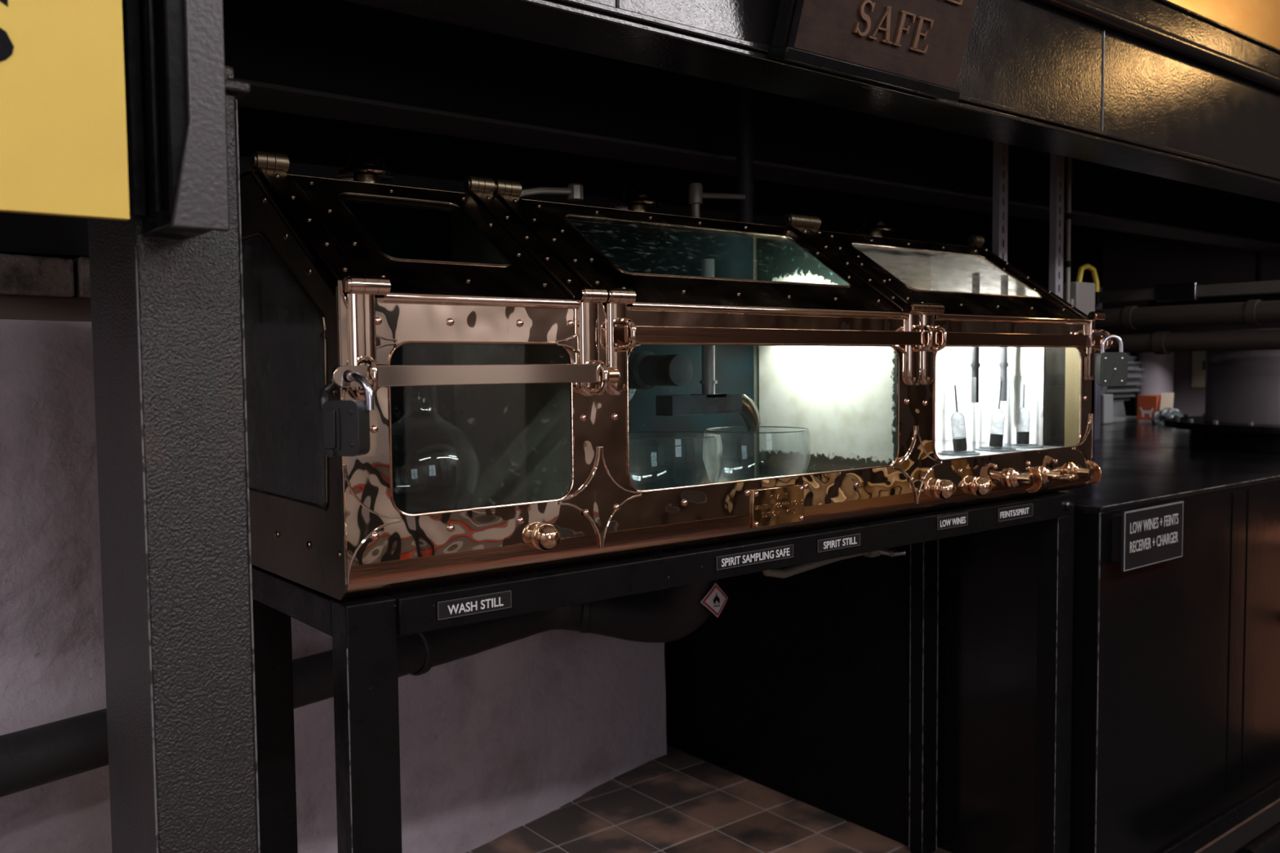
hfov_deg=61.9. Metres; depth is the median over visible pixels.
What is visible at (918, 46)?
board
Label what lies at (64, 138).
sign
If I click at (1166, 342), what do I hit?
pipe
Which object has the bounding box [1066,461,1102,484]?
tap
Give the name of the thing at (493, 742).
wall
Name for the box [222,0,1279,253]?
steel beam
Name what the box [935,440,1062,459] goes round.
tray
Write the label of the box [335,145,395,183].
vent
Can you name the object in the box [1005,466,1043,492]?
tap
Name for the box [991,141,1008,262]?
upright
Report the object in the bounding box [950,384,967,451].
hydrometer
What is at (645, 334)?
bar
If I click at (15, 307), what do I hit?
trim
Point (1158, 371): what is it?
canister
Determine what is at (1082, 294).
junction box
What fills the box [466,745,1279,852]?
floor
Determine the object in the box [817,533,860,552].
label
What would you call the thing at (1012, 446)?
jar
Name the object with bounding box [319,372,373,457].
padlock
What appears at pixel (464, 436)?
glass globe
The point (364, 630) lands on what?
stand
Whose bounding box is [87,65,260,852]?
steel post
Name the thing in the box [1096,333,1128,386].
padlock
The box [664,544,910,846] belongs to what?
wall
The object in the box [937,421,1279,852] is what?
cabinet
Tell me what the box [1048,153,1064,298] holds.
upright
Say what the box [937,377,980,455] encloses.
jar
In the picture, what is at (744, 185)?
pipe
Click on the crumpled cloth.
(1158, 418)
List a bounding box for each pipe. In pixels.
[0,579,718,797]
[735,85,755,223]
[762,547,905,577]
[1095,299,1279,329]
[1095,328,1279,354]
[1235,822,1279,852]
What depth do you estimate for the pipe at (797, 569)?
2.10 m
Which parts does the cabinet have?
plate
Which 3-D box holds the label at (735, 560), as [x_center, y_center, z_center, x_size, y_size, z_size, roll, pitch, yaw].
[0.198,0.223,1.826,0.184,0.023,0.003,-3,4,-39]
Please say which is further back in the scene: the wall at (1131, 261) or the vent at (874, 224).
the wall at (1131, 261)
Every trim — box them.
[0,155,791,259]
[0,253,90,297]
[0,293,91,321]
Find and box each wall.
[0,319,666,852]
[235,106,1102,289]
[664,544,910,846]
[1102,229,1279,416]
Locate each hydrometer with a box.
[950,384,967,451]
[989,381,1004,447]
[1016,383,1030,444]
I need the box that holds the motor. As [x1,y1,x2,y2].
[1100,352,1145,423]
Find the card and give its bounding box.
[1159,392,1173,410]
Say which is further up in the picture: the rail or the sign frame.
the sign frame
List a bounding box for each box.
[1062,263,1099,315]
[1137,395,1160,422]
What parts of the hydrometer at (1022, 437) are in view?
stem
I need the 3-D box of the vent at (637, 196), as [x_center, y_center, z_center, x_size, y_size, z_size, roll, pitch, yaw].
[-0.006,-0.453,2.122,0.096,0.072,0.096,-3,4,-39]
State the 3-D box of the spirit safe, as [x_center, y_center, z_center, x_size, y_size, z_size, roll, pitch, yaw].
[0.206,-0.173,2.115,1.894,0.710,0.618,-3,4,-39]
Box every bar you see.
[330,363,620,387]
[624,325,1113,346]
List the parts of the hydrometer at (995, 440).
stem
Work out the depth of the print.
5.84 m
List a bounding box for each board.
[767,0,977,101]
[1191,351,1205,386]
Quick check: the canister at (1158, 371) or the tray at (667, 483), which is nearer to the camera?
the tray at (667, 483)
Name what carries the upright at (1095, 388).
on the cabinet
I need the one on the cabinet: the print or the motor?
the motor
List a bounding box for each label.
[436,590,511,620]
[700,583,728,617]
[715,544,793,570]
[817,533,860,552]
[936,512,968,530]
[997,503,1032,521]
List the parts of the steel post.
packing plate, cap plate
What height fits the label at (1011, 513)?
0.028 m
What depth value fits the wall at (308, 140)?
4.19 m
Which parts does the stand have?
leg, rail, leg, rail, leg, leg, rail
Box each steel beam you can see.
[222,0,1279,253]
[343,0,1279,202]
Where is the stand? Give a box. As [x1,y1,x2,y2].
[248,491,1074,852]
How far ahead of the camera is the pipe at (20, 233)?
2.07 m
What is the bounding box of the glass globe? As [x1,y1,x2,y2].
[391,385,479,509]
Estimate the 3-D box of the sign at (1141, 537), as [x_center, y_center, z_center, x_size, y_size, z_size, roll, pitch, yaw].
[1.223,0.260,2.578,0.293,0.139,0.039,-3,4,-39]
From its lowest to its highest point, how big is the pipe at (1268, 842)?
0.058 m
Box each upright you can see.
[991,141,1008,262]
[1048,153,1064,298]
[1091,287,1102,439]
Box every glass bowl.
[629,431,723,483]
[702,426,810,483]
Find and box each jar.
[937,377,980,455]
[974,376,1015,451]
[1002,375,1043,448]
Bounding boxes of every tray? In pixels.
[641,478,756,490]
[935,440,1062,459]
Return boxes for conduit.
[1064,156,1072,303]
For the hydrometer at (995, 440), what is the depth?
2.48 m
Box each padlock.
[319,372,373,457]
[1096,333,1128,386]
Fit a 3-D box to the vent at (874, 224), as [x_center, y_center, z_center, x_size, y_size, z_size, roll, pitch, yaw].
[0.566,-0.484,2.579,0.096,0.072,0.096,-3,4,-39]
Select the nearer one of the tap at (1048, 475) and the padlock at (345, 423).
the padlock at (345, 423)
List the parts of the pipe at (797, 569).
lever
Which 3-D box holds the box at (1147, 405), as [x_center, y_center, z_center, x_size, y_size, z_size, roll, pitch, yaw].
[2.822,-0.098,5.881,0.155,0.150,0.108,-3,4,-39]
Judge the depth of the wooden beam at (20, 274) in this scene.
1.98 m
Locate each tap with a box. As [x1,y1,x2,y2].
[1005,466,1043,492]
[1038,465,1075,484]
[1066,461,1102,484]
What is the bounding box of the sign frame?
[121,0,229,239]
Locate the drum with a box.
[1163,328,1279,453]
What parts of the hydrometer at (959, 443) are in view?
stem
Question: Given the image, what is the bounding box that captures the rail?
[1094,280,1279,303]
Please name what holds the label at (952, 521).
attached to the stand
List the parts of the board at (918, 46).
moulding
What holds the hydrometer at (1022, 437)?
in the jar at (1012, 446)
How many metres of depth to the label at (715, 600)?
2.66 m
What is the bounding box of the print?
[1139,407,1153,417]
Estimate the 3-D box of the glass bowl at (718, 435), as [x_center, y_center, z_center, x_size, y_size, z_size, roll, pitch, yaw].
[0.046,0.083,1.908,0.205,0.138,0.205,-3,4,-39]
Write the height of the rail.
0.060 m
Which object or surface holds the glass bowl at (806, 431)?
on the spirit safe
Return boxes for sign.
[0,0,129,220]
[1111,501,1183,571]
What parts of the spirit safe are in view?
glass, panel, roof lid, knob, panel, roof frame, roof lid, panel, maker plate, enamel plate, knob, roof lid, knob, white panel, panel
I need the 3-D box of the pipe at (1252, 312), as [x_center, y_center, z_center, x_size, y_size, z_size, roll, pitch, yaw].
[1.739,-0.401,3.972,0.100,0.098,2.649,-3,4,-39]
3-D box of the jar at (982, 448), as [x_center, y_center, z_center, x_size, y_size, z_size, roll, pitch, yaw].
[0.829,-0.030,2.491,0.092,0.172,0.092,-3,4,-39]
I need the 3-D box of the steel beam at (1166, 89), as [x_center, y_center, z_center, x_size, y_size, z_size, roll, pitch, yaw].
[1.792,-0.910,3.150,8.100,0.387,0.185,-3,4,-39]
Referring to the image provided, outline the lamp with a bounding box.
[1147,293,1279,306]
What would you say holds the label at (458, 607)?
attached to the stand
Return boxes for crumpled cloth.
[1148,408,1183,424]
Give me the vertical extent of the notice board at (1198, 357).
0.210 m
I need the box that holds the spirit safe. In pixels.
[237,145,1111,599]
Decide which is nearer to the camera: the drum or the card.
the drum
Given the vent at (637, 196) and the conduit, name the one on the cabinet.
the conduit
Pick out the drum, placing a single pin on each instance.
(1242, 413)
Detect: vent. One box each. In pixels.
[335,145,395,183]
[613,180,661,212]
[853,211,894,237]
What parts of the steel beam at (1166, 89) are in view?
round rail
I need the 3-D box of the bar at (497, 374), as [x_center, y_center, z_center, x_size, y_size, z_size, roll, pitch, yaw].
[-0.208,-0.070,1.456,0.442,0.030,0.025,-3,4,-39]
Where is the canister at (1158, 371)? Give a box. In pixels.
[1134,351,1173,416]

